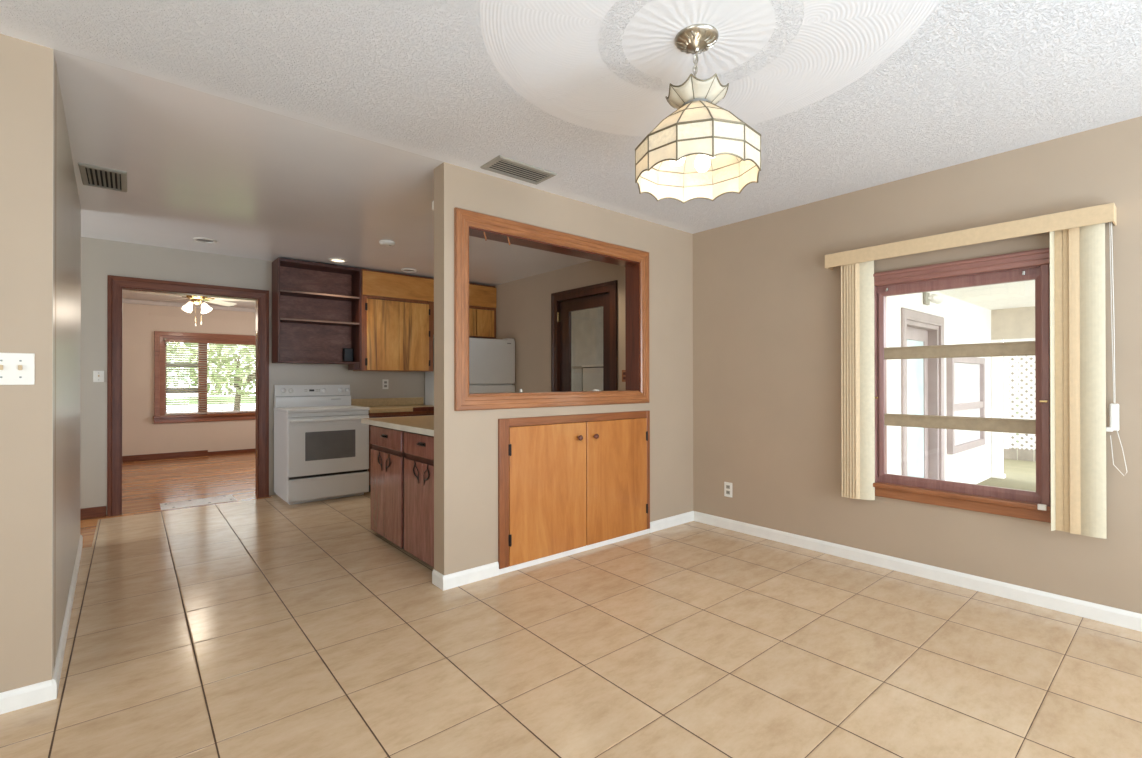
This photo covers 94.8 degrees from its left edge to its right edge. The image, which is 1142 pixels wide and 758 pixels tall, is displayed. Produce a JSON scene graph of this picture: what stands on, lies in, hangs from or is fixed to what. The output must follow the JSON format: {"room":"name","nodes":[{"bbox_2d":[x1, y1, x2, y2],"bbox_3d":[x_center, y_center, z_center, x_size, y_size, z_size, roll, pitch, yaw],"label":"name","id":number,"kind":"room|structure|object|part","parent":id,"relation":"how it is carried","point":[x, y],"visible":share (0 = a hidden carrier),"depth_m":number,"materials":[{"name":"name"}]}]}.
{"room":"dining room","nodes":[
{"label":"dining room","id":0,"kind":"room"},
{"bbox_2d":[0,34,56,692],"bbox_3d":[-2.986,0.006,1.186,2.602,2.500,0.130,0,0,-40],"label":"wall","id":1,"kind":"structure","parent":0,"point":[26,68],"depth_m":1.93,"materials":[{"name":"beige paint"}]},
{"bbox_2d":[0,353,34,384],"bbox_3d":[-2.021,-0.036,1.898,0.116,0.116,0.020,0,0,-40],"label":"light switch","id":2,"kind":"object","parent":1,"relation":"attached to","point":[15,368],"visible":1,"depth_m":1.91,"materials":[{"name":"white plastic"}]},
{"bbox_2d":[0,678,55,713],"bbox_3d":[-2.934,1.160,1.132,2.614,0.072,0.012,0,0,-40],"label":"baseboard","id":3,"kind":"structure","parent":1,"relation":"attached to","point":[19,698],"depth_m":1.92,"materials":[{"name":"white paint"}]},
{"bbox_2d":[52,49,80,677],"bbox_3d":[-2.804,0.012,2.854,0.130,2.500,2.452,0,0,-41],"label":"wall","id":4,"kind":"structure","parent":0,"point":[68,209],"depth_m":2.47,"materials":[{"name":"beige paint"}]},
{"bbox_2d":[52,535,82,698],"bbox_3d":[-2.744,1.164,2.891,0.012,0.076,2.463,0,0,-41],"label":"baseboard","id":5,"kind":"structure","parent":4,"relation":"attached to","point":[61,649],"depth_m":2.46,"materials":[{"name":"white paint"}]},
{"bbox_2d":[122,303,255,455],"bbox_3d":[-6.165,0.034,8.243,5.800,2.500,0.130,0,0,-40],"label":"wall","id":6,"kind":"structure","parent":0,"point":[140,435],"depth_m":8.02,"materials":[{"name":"paint"}]},
{"bbox_2d":[122,448,254,461],"bbox_3d":[-6.153,1.181,8.150,5.700,0.085,0.020,0,0,-40],"label":"baseboard","id":7,"kind":"structure","parent":6,"relation":"attached to","point":[202,452],"depth_m":8.17,"materials":[{"name":"brown wood"}]},
{"bbox_2d":[122,298,255,312],"bbox_3d":[-6.147,-1.154,8.146,5.700,0.065,0.050,0,0,-40],"label":"trim","id":8,"kind":"structure","parent":6,"relation":"attached to","point":[130,301],"depth_m":8.15,"materials":[{"name":"wood"}]},
{"bbox_2d":[149,313,255,321],"bbox_3d":[-5.646,-0.986,8.594,1.956,0.031,0.006,0,0,-40],"label":"trim","id":9,"kind":"structure","parent":6,"relation":"attached to","point":[149,313],"depth_m":8.38,"materials":[{"name":"paint"}]},
{"bbox_2d":[153,331,255,423],"bbox_3d":[-5.439,-0.025,8.787,2.430,1.410,0.190,0,0,-40],"label":"window","id":10,"kind":"structure","parent":6,"relation":"in","point":[159,416],"depth_m":8.24,"materials":[{"name":"glass"},{"name":"brown wood"}]},
{"bbox_3d":[-5.403,0.622,8.743,2.430,0.115,0.080,0,0,-40],"label":"sill","id":11,"kind":"part","parent":10,"relation":"part of","materials":[{"name":"brown wood"}]},
{"bbox_2d":[165,339,255,414],"bbox_3d":[-5.407,-0.029,8.748,2.150,1.163,0.040,0,0,-40],"label":"horizontal blind","id":12,"kind":"object","parent":10,"relation":"attached to","point":[166,340],"visible":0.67,"depth_m":8.42,"materials":[{"name":"white plastic"}]},
{"bbox_3d":[-5.406,0.544,8.747,2.140,0.018,0.040,0,0,-40],"label":"rail","id":13,"kind":"part","parent":12,"relation":"part of","materials":[{"name":"white plastic"}]},
{"bbox_3d":[-5.475,-0.016,8.666,1.603,1.120,0.003,0,0,-40],"label":"ladder cord","id":14,"kind":"part","parent":12,"relation":"part of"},
{"bbox_2d":[80,237,433,515],"bbox_3d":[-3.508,0.021,5.231,6.000,2.500,0.120,0,0,-40],"label":"wall","id":15,"kind":"structure","parent":0,"point":[100,258],"depth_m":4.87,"materials":[{"name":"beige paint"}]},
{"bbox_2d":[80,506,105,518],"bbox_3d":[-4.932,1.163,3.942,2.165,0.090,0.018,0,0,-40],"label":"baseboard","id":16,"kind":"structure","parent":15,"relation":"attached to","point":[100,511],"depth_m":4.58,"materials":[{"name":"brown wood"}]},
{"bbox_2d":[93,371,103,381],"bbox_3d":[-4.142,-0.023,4.608,0.070,0.100,0.020,0,0,-40],"label":"light switch","id":17,"kind":"object","parent":15,"relation":"attached to","point":[98,376],"visible":1,"depth_m":4.61,"materials":[{"name":"white plastic"}]},
{"bbox_2d":[107,275,268,515],"bbox_3d":[-3.655,0.146,5.093,1.259,2.129,0.150,0,0,-40],"label":"trim","id":18,"kind":"structure","parent":15,"relation":"attached to","point":[115,284],"depth_m":4.80,"materials":[{"name":"brown wood"}]},
{"bbox_2d":[272,258,361,369],"bbox_3d":[-2.711,-0.657,5.628,0.820,1.115,0.298,0,0,-40],"label":"wall shelf","id":19,"kind":"object","parent":15,"relation":"attached to","point":[317,307],"visible":1,"depth_m":5.70,"materials":[{"name":"brown wood"}]},
{"bbox_3d":[-3.017,-0.690,5.371,0.020,1.049,0.298,0,0,-40],"label":"panel","id":20,"kind":"part","parent":19,"relation":"part of","materials":[{"name":"brown wood"}]},
{"bbox_3d":[-2.709,-0.604,5.624,0.778,0.018,0.266,0,0,-40],"label":"shelf","id":21,"kind":"part","parent":19,"relation":"part of","materials":[{"name":"brown wood"}]},
{"bbox_3d":[-2.709,-0.888,5.625,0.778,0.018,0.266,0,0,-40],"label":"shelf","id":22,"kind":"part","parent":19,"relation":"part of","materials":[{"name":"brown wood"}]},
{"bbox_3d":[-2.706,-0.175,5.620,0.778,0.020,0.272,0,0,-40],"label":"panel","id":23,"kind":"part","parent":19,"relation":"part of","materials":[{"name":"brown wood"}]},
{"bbox_3d":[-2.708,-1.199,5.623,0.778,0.030,0.272,0,0,-40],"label":"panel","id":24,"kind":"part","parent":19,"relation":"part of","materials":[{"name":"brown wood"}]},
{"bbox_3d":[-2.405,-0.656,5.884,0.022,1.115,0.298,0,0,-40],"label":"panel","id":25,"kind":"part","parent":19,"relation":"part of","materials":[{"name":"brown wood"}]},
{"bbox_2d":[382,379,387,388],"bbox_3d":[-2.203,0.062,6.242,0.072,0.116,0.008,0,0,-40],"label":"wall outlet","id":26,"kind":"object","parent":15,"relation":"attached to","point":[384,381],"visible":1,"depth_m":6.24,"materials":[{"name":"white plastic"}]},
{"bbox_2d":[351,397,422,406],"bbox_3d":[-2.170,0.274,6.258,0.866,0.093,0.019,0,0,-40],"label":"backsplash","id":27,"kind":"structure","parent":15,"relation":"attached to","point":[369,402],"depth_m":6.23,"materials":[{"name":"beige laminate"}]},
{"bbox_2d":[353,269,432,371],"bbox_3d":[-2.067,-0.652,6.153,0.839,1.123,0.319,0,0,-40],"label":"upper cabinet","id":28,"kind":"object","parent":15,"relation":"attached to","point":[397,309],"visible":1,"depth_m":6.02,"materials":[{"name":"brown wood"}]},
{"bbox_3d":[-2.116,-0.494,5.919,0.358,0.790,0.017,0,0,-40],"label":"door","id":29,"kind":"part","parent":28,"relation":"part of","materials":[{"name":"brown wood"}]},
{"bbox_3d":[-1.978,-1.061,6.053,0.831,0.265,0.030,0,0,-40],"label":"header panel","id":30,"kind":"part","parent":28,"relation":"part of","materials":[{"name":"brown wood"}]},
{"bbox_3d":[-1.837,-0.494,6.152,0.365,0.790,0.017,0,0,-40],"label":"door","id":31,"kind":"part","parent":28,"relation":"part of","materials":[{"name":"brown wood"}]},
{"bbox_2d":[432,278,495,338],"bbox_3d":[-1.409,-0.872,6.708,0.880,0.680,0.316,0,0,-40],"label":"upper cabinet","id":32,"kind":"object","parent":15,"relation":"attached to","point":[482,298],"visible":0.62,"depth_m":6.73,"materials":[{"name":"brown wood"}]},
{"bbox_3d":[-1.322,-1.060,6.604,0.880,0.265,0.030,0,0,-40],"label":"header panel","id":33,"kind":"part","parent":32,"relation":"part of","materials":[{"name":"brown wood"}]},
{"bbox_3d":[-1.325,-0.730,6.607,0.880,0.395,0.018,0,0,-40],"label":"frame","id":34,"kind":"part","parent":32,"relation":"part of","materials":[{"name":"brown wood"}]},
{"bbox_3d":[-1.319,-0.718,6.588,0.280,0.344,0.017,0,0,-40],"label":"door","id":35,"kind":"part","parent":32,"relation":"part of","materials":[{"name":"brown wood"}]},
{"bbox_3d":[-1.104,-0.718,6.768,0.258,0.344,0.017,0,0,-40],"label":"door","id":36,"kind":"part","parent":32,"relation":"part of","materials":[{"name":"brown wood"}]},
{"bbox_2d":[434,162,692,574],"bbox_3d":[0.116,0.011,3.788,2.302,2.500,0.131,0,0,-40],"label":"wall partition","id":37,"kind":"structure","parent":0,"point":[465,442],"depth_m":3.35,"materials":[{"name":"beige paint"}]},
{"bbox_2d":[454,207,648,410],"bbox_3d":[-0.079,-0.402,3.621,1.659,1.173,0.178,0,0,-40],"label":"trim","id":38,"kind":"structure","parent":37,"relation":"attached to","point":[467,223],"depth_m":3.48,"materials":[{"name":"orange wood"}]},
{"bbox_2d":[432,511,693,590],"bbox_3d":[0.116,1.161,3.775,2.314,0.080,0.144,0,0,-40],"label":"baseboard","id":39,"kind":"structure","parent":37,"relation":"attached to","point":[444,582],"depth_m":3.32,"materials":[{"name":"white paint"}]},
{"bbox_2d":[498,411,649,568],"bbox_3d":[0.057,0.705,3.694,1.374,0.919,0.182,0,0,-40],"label":"base cabinet","id":40,"kind":"object","parent":37,"relation":"attached to","point":[566,482],"visible":1,"depth_m":3.57,"materials":[{"name":"brown wood"}]},
{"bbox_3d":[-0.142,0.732,3.470,0.636,0.863,0.019,0,0,-40],"label":"door","id":41,"kind":"part","parent":40,"relation":"part of","materials":[{"name":"brown wood"}]},
{"bbox_3d":[0.090,0.272,3.681,1.270,0.053,0.038,0,0,-40],"label":"rail","id":42,"kind":"part","parent":40,"relation":"part of","materials":[{"name":"brown wood"}]},
{"bbox_3d":[0.345,0.733,3.878,0.620,0.863,0.019,0,0,-40],"label":"door","id":43,"kind":"part","parent":40,"relation":"part of","materials":[{"name":"brown wood"}]},
{"bbox_2d":[0,452,1141,757],"bbox_3d":[-2.092,1.227,3.151,6.500,0.050,13.200,0,0,-40],"label":"floor","id":44,"kind":"structure","parent":0,"point":[272,627],"depth_m":2.29,"materials":[{"name":"beige tile"}]},
{"bbox_2d":[160,495,236,509],"bbox_3d":[-3.651,1.207,5.155,0.595,0.008,0.325,0,0,-40],"label":"threshold","id":45,"kind":"object","parent":44,"relation":"in","point":[212,500],"visible":1,"depth_m":5.13,"materials":[{"name":"metal"}]},
{"bbox_2d":[274,385,369,504],"bbox_3d":[-2.588,0.636,5.459,0.772,1.148,0.690,0,0,-40],"label":"range","id":46,"kind":"object","parent":44,"relation":"on","point":[321,441],"visible":0.98,"depth_m":5.26,"materials":[{"name":"white metal"}]},
{"bbox_2d":[274,405,369,412],"bbox_3d":[-2.594,0.310,5.467,0.772,0.031,0.632,0,0,-40],"label":"cooktop","id":47,"kind":"object","parent":46,"relation":"in","point":[277,408],"depth_m":5.35,"materials":[{"name":"paint"}]},
{"bbox_3d":[-2.401,1.068,5.235,0.760,0.214,0.034,0,0,-40],"label":"storage drawer","id":48,"kind":"part","parent":46,"relation":"part of","materials":[{"name":"white metal"}]},
{"bbox_3d":[-2.400,0.654,5.235,0.760,0.566,0.038,0,0,-40],"label":"oven door","id":49,"kind":"part","parent":46,"relation":"part of","materials":[{"name":"white metal"}]},
{"bbox_3d":[-2.380,0.405,5.211,0.740,0.028,0.042,0,0,-40],"label":"oven handle","id":50,"kind":"part","parent":46,"relation":"part of","materials":[{"name":"white metal"}]},
{"bbox_2d":[368,411,433,491],"bbox_3d":[-1.976,0.786,6.025,0.860,0.850,0.617,0,0,-40],"label":"base cabinet","id":51,"kind":"object","parent":44,"relation":"on","point":[414,413],"visible":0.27,"depth_m":5.66,"materials":[{"name":"brown wood"}]},
{"bbox_3d":[-1.964,0.838,5.680,0.415,0.545,0.020,0,0,-40],"label":"door","id":52,"kind":"part","parent":51,"relation":"part of","materials":[{"name":"brown wood"}]},
{"bbox_3d":[-1.965,0.472,5.682,0.415,0.155,0.020,0,0,-40],"label":"drawer","id":53,"kind":"part","parent":51,"relation":"part of","materials":[{"name":"brown wood"}]},
{"bbox_2d":[351,397,433,412],"bbox_3d":[-1.974,0.294,6.024,0.866,0.135,0.629,0,0,-40],"label":"countertop","id":54,"kind":"structure","parent":51,"relation":"on","point":[376,405],"depth_m":6.10,"materials":[{"name":"beige laminate"}]},
{"bbox_3d":[-1.639,0.473,5.955,0.415,0.155,0.020,0,0,-40],"label":"drawer","id":55,"kind":"part","parent":51,"relation":"part of","materials":[{"name":"brown wood"}]},
{"bbox_2d":[371,425,433,567],"bbox_3d":[-0.933,0.776,3.811,0.657,0.853,1.250,0,0,-40],"label":"base cabinet","id":56,"kind":"object","parent":44,"relation":"on","point":[402,462],"visible":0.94,"depth_m":3.63,"materials":[{"name":"brown wood"}]},
{"bbox_3d":[-1.460,0.855,3.981,0.014,0.627,0.298,0,0,-40],"label":"door","id":57,"kind":"part","parent":56,"relation":"part of","materials":[{"name":"brown wood"}]},
{"bbox_3d":[-1.363,0.434,3.867,0.014,0.142,0.600,0,0,-40],"label":"drawer","id":58,"kind":"part","parent":56,"relation":"part of","materials":[{"name":"brown wood"}]},
{"bbox_3d":[-1.266,0.854,3.750,0.014,0.627,0.298,0,0,-40],"label":"door","id":59,"kind":"part","parent":56,"relation":"part of","materials":[{"name":"brown wood"}]},
{"bbox_2d":[361,415,433,435],"bbox_3d":[-0.358,0.332,4.375,2.264,0.038,1.377,0,0,-40],"label":"countertop","id":60,"kind":"structure","parent":56,"relation":"on","point":[424,425],"depth_m":3.78,"materials":[{"name":"beige laminate"}]},
{"bbox_3d":[-1.044,0.853,3.486,0.014,0.627,0.292,0,0,-40],"label":"door","id":61,"kind":"part","parent":56,"relation":"part of","materials":[{"name":"brown wood"}]},
{"bbox_3d":[-1.011,0.606,3.425,0.009,0.141,0.083,0,0,-40],"label":"handle","id":62,"kind":"part","parent":56,"relation":"part of","materials":[{"name":"metal"}]},
{"bbox_3d":[-0.950,0.432,3.374,0.014,0.142,0.586,0,0,-40],"label":"drawer","id":63,"kind":"part","parent":56,"relation":"part of","materials":[{"name":"brown wood"}]},
{"bbox_3d":[-0.910,0.606,3.305,0.009,0.141,0.083,0,0,-40],"label":"handle","id":64,"kind":"part","parent":56,"relation":"part of","materials":[{"name":"metal"}]},
{"bbox_3d":[-0.855,0.852,3.260,0.014,0.627,0.292,0,0,-40],"label":"door","id":65,"kind":"part","parent":56,"relation":"part of","materials":[{"name":"brown wood"}]},
{"bbox_2d":[425,338,514,405],"bbox_3d":[-1.240,0.356,6.514,0.855,1.712,0.786,0,0,-40],"label":"refrigerator","id":66,"kind":"object","parent":44,"relation":"on","point":[491,361],"visible":0.37,"depth_m":6.34,"materials":[{"name":"white metal"}]},
{"bbox_3d":[-1.040,0.592,6.275,0.855,1.038,0.072,0,0,-40],"label":"fridge door","id":67,"kind":"part","parent":66,"relation":"part of","materials":[{"name":"white metal"}]},
{"bbox_3d":[-1.041,-0.211,6.278,0.855,0.544,0.072,0,0,-40],"label":"freezer door","id":68,"kind":"part","parent":66,"relation":"part of","materials":[{"name":"white metal"}]},
{"bbox_2d":[0,0,1141,308],"bbox_3d":[-2.044,-1.263,3.137,6.750,0.110,13.300,0,0,-40],"label":"ceiling","id":69,"kind":"structure","parent":0,"point":[842,97],"depth_m":2.34,"materials":[{"name":"white paint"}]},
{"bbox_2d":[78,163,126,191],"bbox_3d":[-2.871,-1.230,3.232,0.215,0.015,0.420,0,0,-40],"label":"ceiling vent","id":70,"kind":"object","parent":69,"relation":"in","point":[91,175],"visible":1,"depth_m":3.21,"materials":[{"name":"metal"}]},
{"bbox_2d":[130,290,253,326],"bbox_3d":[-4.809,-0.930,6.716,1.272,0.525,1.267,0,0,-40],"label":"ceiling fan","id":71,"kind":"object","parent":69,"relation":"hanging from","point":[205,308],"visible":0.83,"depth_m":6.73,"materials":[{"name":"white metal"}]},
{"bbox_3d":[-5.080,-1.046,6.433,0.133,0.041,0.500,0,0,40],"label":"blade","id":72,"kind":"part","parent":71,"relation":"part of","materials":[{"name":"beige wood"}]},
{"bbox_3d":[-4.823,-0.919,6.608,0.110,0.128,0.110,0,0,-40],"label":"lamp shade","id":73,"kind":"part","parent":71,"relation":"part of","materials":[{"name":"white glass"}]},
{"bbox_3d":[-4.810,-1.088,6.755,0.230,0.140,0.230,0,0,-40],"label":"motor","id":74,"kind":"part","parent":71,"relation":"part of","materials":[{"name":"gold metal"}]},
{"bbox_3d":[-4.664,-0.918,6.741,0.110,0.128,0.110,0,0,-40],"label":"lamp shade","id":75,"kind":"part","parent":71,"relation":"part of","materials":[{"name":"white glass"}]},
{"bbox_3d":[-4.780,-1.043,7.173,0.133,0.041,0.500,0,0,4],"label":"blade","id":76,"kind":"part","parent":71,"relation":"part of","materials":[{"name":"white wood"}]},
{"bbox_3d":[-4.402,-1.045,6.856,0.500,0.041,0.133,0,0,-14],"label":"blade","id":77,"kind":"part","parent":71,"relation":"part of","materials":[{"name":"white wood"}]},
{"bbox_2d":[193,237,216,242],"bbox_3d":[-3.243,-1.227,4.656,0.176,0.010,0.176,0,0,-40],"label":"recessed light","id":78,"kind":"object","parent":69,"relation":"in","point":[198,239],"visible":1,"depth_m":4.64,"materials":[{"name":"white plastic"}]},
{"bbox_2d":[329,258,346,262],"bbox_3d":[-2.409,-1.225,5.433,0.176,0.010,0.176,0,0,-40],"label":"recessed light","id":79,"kind":"object","parent":69,"relation":"in","point":[338,260],"visible":1,"depth_m":5.42,"materials":[{"name":"white plastic"}]},
{"bbox_2d":[379,240,394,245],"bbox_3d":[-1.657,-1.217,4.731,0.132,0.033,0.132,0,0,-40],"label":"smoke detector","id":80,"kind":"object","parent":69,"relation":"attached to","point":[382,242],"visible":1,"depth_m":4.69,"materials":[{"name":"white plastic"}]},
{"bbox_2d":[401,268,416,271],"bbox_3d":[-1.828,-1.224,5.927,0.176,0.010,0.176,0,0,-40],"label":"recessed light","id":81,"kind":"object","parent":69,"relation":"in","point":[403,269],"visible":1,"depth_m":5.91,"materials":[{"name":"white plastic"}]},
{"bbox_2d":[480,155,556,184],"bbox_3d":[-0.307,-1.235,3.123,0.410,0.012,0.212,0,0,-40],"label":"ceiling vent","id":82,"kind":"object","parent":69,"relation":"in","point":[509,167],"visible":1,"depth_m":3.10,"materials":[{"name":"metal"}]},
{"bbox_2d":[635,24,760,202],"bbox_3d":[0.458,-0.980,1.919,0.443,0.530,0.443,0,0,-40],"label":"pendant lamp","id":83,"kind":"object","parent":69,"relation":"hanging from","point":[701,149],"visible":1,"depth_m":1.86,"materials":[{"name":"white glass"}]},
{"bbox_3d":[0.389,-0.815,1.920,0.058,0.072,0.058,0,0,-40],"label":"bulb","id":84,"kind":"part","parent":83,"relation":"part of","materials":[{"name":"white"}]},
{"bbox_3d":[0.457,-1.097,1.917,0.019,0.203,0.043,0,0,28],"label":"chain","id":85,"kind":"part","parent":83,"relation":"part of","materials":[{"name":"silver metal"}]},
{"bbox_3d":[0.458,-0.914,1.919,0.438,0.155,0.438,0,0,-40],"label":"lamp shade","id":86,"kind":"part","parent":83,"relation":"part of","materials":[{"name":"beige glass"}]},
{"bbox_3d":[0.458,-1.024,1.919,0.215,0.060,0.215,0,0,-40],"label":"crown","id":87,"kind":"part","parent":83,"relation":"part of","materials":[{"name":"beige glass"}]},
{"bbox_3d":[0.495,-0.814,1.978,0.058,0.072,0.058,0,0,-40],"label":"bulb","id":88,"kind":"part","parent":83,"relation":"part of","materials":[{"name":"white glass"}]},
{"bbox_2d":[571,307,602,365],"bbox_3d":[0.815,0.040,6.651,2.150,2.540,5.380,0,0,-40],"label":"wall","id":89,"kind":"structure","parent":0,"point":[586,325],"depth_m":8.81,"materials":[{"name":"paint"}]},
{"bbox_2d":[494,116,1141,613],"bbox_3d":[1.752,0.009,3.744,0.150,2.500,9.160,0,0,-40],"label":"wall","id":90,"kind":"structure","parent":0,"point":[767,304],"depth_m":3.54,"materials":[{"name":"beige paint"}]},
{"bbox_2d":[551,280,617,391],"bbox_3d":[0.167,0.118,5.598,0.193,2.177,1.034,0,0,-40],"label":"door","id":91,"kind":"structure","parent":90,"relation":"in","point":[605,295],"depth_m":5.59,"materials":[{"name":"brown wood"}]},
{"bbox_2d":[622,370,625,381],"bbox_3d":[0.518,-0.030,5.092,0.008,0.116,0.072,0,0,-40],"label":"wall outlet","id":92,"kind":"object","parent":90,"relation":"attached to","point":[623,371],"visible":0.86,"depth_m":5.09,"materials":[{"name":"brown plastic"}]},
{"bbox_2d":[724,482,731,496],"bbox_3d":[1.258,0.886,4.208,0.008,0.116,0.072,0,0,-40],"label":"wall outlet","id":93,"kind":"object","parent":90,"relation":"attached to","point":[727,486],"visible":1,"depth_m":4.21,"materials":[{"name":"white plastic"}]},
{"bbox_2d":[694,511,1141,631],"bbox_3d":[2.839,1.153,2.319,0.012,0.080,5.588,0,0,-40],"label":"baseboard","id":94,"kind":"structure","parent":90,"relation":"attached to","point":[1098,612],"depth_m":3.07,"materials":[{"name":"white paint"}]},
{"bbox_2d":[873,247,1050,522],"bbox_3d":[2.257,0.033,3.094,0.209,1.426,0.887,0,0,-40],"label":"window","id":95,"kind":"structure","parent":90,"relation":"in","point":[1028,265],"depth_m":3.00,"materials":[{"name":"red wood"}]},
{"bbox_3d":[2.204,-0.638,3.058,0.040,0.084,0.875,0,0,-40],"label":"head casing","id":96,"kind":"part","parent":95,"relation":"part of","materials":[{"name":"red wood"}]},
{"bbox_3d":[2.218,0.703,3.059,0.075,0.086,0.887,0,0,-40],"label":"sill","id":97,"kind":"part","parent":95,"relation":"part of","materials":[{"name":"orange wood"}]},
{"bbox_2d":[825,203,1126,538],"bbox_3d":[2.187,-0.031,3.021,0.112,1.603,1.386,0,0,-40],"label":"vertical blind","id":98,"kind":"object","parent":95,"relation":"attached to","point":[1078,429],"visible":1,"depth_m":2.66,"materials":[{"name":"beige fabric"}]},
{"bbox_3d":[2.624,-0.166,2.521,0.029,1.261,0.058,0,0,-40],"label":"tilt cord","id":99,"kind":"part","parent":98,"relation":"part of","materials":[{"name":"white plastic"}]},
{"bbox_2d":[886,291,991,483],"bbox_3d":[3.853,0.077,5.674,5.550,2.950,0.020,0,0,-40],"label":"wall","id":100,"kind":"structure","parent":0,"point":[965,322],"depth_m":6.17,"materials":[{"name":"white paint"}]},
{"bbox_2d":[901,307,944,479],"bbox_3d":[3.675,0.327,5.597,1.280,2.050,0.188,0,0,-40],"label":"door","id":101,"kind":"structure","parent":100,"relation":"in","point":[922,380],"depth_m":5.78,"materials":[{"name":"grey paint"}]},
{"bbox_3d":[3.640,0.468,5.624,0.740,1.770,0.020,0,0,-40],"label":"pane","id":102,"kind":"part","parent":101,"relation":"part of","materials":[{"name":"glass"}]},
{"bbox_2d":[923,292,943,304],"bbox_3d":[3.878,-0.853,5.623,0.342,0.130,0.097,0,0,-40],"label":"light","id":103,"kind":"object","parent":100,"relation":"attached to","point":[935,298],"visible":0.99,"depth_m":5.59,"materials":[{"name":"paint"}]},
{"bbox_2d":[946,357,985,453],"bbox_3d":[4.902,0.294,6.501,1.440,1.140,0.060,0,0,-40],"label":"window","id":104,"kind":"structure","parent":100,"relation":"in","point":[965,376],"depth_m":6.44,"materials":[{"name":"grey paint"}]},
{"bbox_3d":[4.893,0.294,6.511,1.280,0.980,0.008,0,0,-40],"label":"glass pane","id":105,"kind":"part","parent":104,"relation":"part of","materials":[{"name":"clear glass"}]},
{"bbox_2d":[936,280,1034,309],"bbox_3d":[4.404,-1.018,5.019,5.550,0.085,1.700,0,0,-40],"label":"ceiling","id":106,"kind":"structure","parent":0,"point":[1020,294],"depth_m":6.05,"materials":[{"name":"white paint"}]},
{"bbox_2d":[991,306,1034,339],"bbox_3d":[6.485,-0.762,6.762,0.080,0.420,1.700,0,0,-40],"label":"wall","id":107,"kind":"structure","parent":0,"point":[1012,323],"depth_m":7.20,"materials":[{"name":"beige paint"}]},
{"bbox_2d":[1003,338,1035,449],"bbox_3d":[6.518,0.205,6.689,0.040,1.515,1.579,0,0,-40],"label":"lattice screen","id":108,"kind":"object","parent":107,"relation":"attached to","point":[1008,362],"visible":0.25,"depth_m":7.17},
{"bbox_3d":[0.727,1.260,6.559,2.200,0.099,5.200,0,0,-40],"label":"floor","id":109,"kind":"structure","parent":0,"visible":0},
{"bbox_2d":[571,366,582,390],"bbox_3d":[0.177,0.519,7.605,0.700,1.390,0.715,0,0,-40],"label":"cabinet","id":110,"kind":"object","parent":109,"relation":"on","point":[576,371],"visible":0.15,"depth_m":7.20,"materials":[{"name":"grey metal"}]},
{"bbox_2d":[582,364,602,390],"bbox_3d":[0.606,0.511,7.094,0.720,1.400,0.590,0,0,-40],"label":"chest freezer","id":111,"kind":"object","parent":109,"relation":"on","point":[592,374],"visible":0.2,"depth_m":6.93,"materials":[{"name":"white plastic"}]},
{"bbox_3d":[0.606,-0.175,7.096,0.720,0.028,0.590,0,0,-40],"label":"lid","id":112,"kind":"part","parent":111,"relation":"part of","materials":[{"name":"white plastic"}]},
{"label":"outside","id":113,"kind":"structure","parent":0,"visible":0},
{"bbox_2d":[166,397,1017,442],"bbox_3d":[6.110,1.653,21.772,90.000,0.100,100.000,0,0,-40],"label":"ground","id":114,"kind":"structure","parent":113,"point":[227,398],"depth_m":41.90,"materials":[{"name":"green plant"}]},
{"bbox_2d":[167,342,255,410],"bbox_3d":[-12.346,-0.237,19.321,6.207,3.729,6.156,0,0,-40],"label":"tree","id":115,"kind":"object","parent":114,"relation":"on","point":[236,390],"visible":0.25,"depth_m":17.97,"materials":[{"name":"green plant"}]},
{"bbox_2d":[978,447,1035,490],"bbox_3d":[6.981,1.487,6.843,11.850,0.230,8.000,0,0,-40],"label":"deck","id":116,"kind":"object","parent":114,"relation":"on","point":[1021,475],"depth_m":7.33,"materials":[{"name":"beige wood"}]},
{"bbox_2d":[991,339,1005,478],"bbox_3d":[5.963,0.478,7.336,0.140,2.054,0.137,0,0,-40],"label":"porch post","id":117,"kind":"object","parent":116,"relation":"on","point":[997,456],"visible":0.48,"depth_m":7.31,"materials":[{"name":"white wood"}]},
{"bbox_2d":[1003,356,1035,461],"bbox_3d":[9.255,0.456,8.741,0.110,2.100,7.980,0,0,-40],"label":"privacy fence","id":118,"kind":"object","parent":116,"relation":"on","point":[1026,454],"visible":0.03,"depth_m":9.75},
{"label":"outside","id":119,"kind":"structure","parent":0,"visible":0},
{"bbox_2d":[165,403,255,415],"bbox_3d":[-16.652,1.660,33.354,70.000,0.019,13.000,0,0,-40],"label":"driveway","id":120,"kind":"structure","parent":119,"point":[253,404],"depth_m":30.35,"materials":[{"name":"concrete"}]}
]}

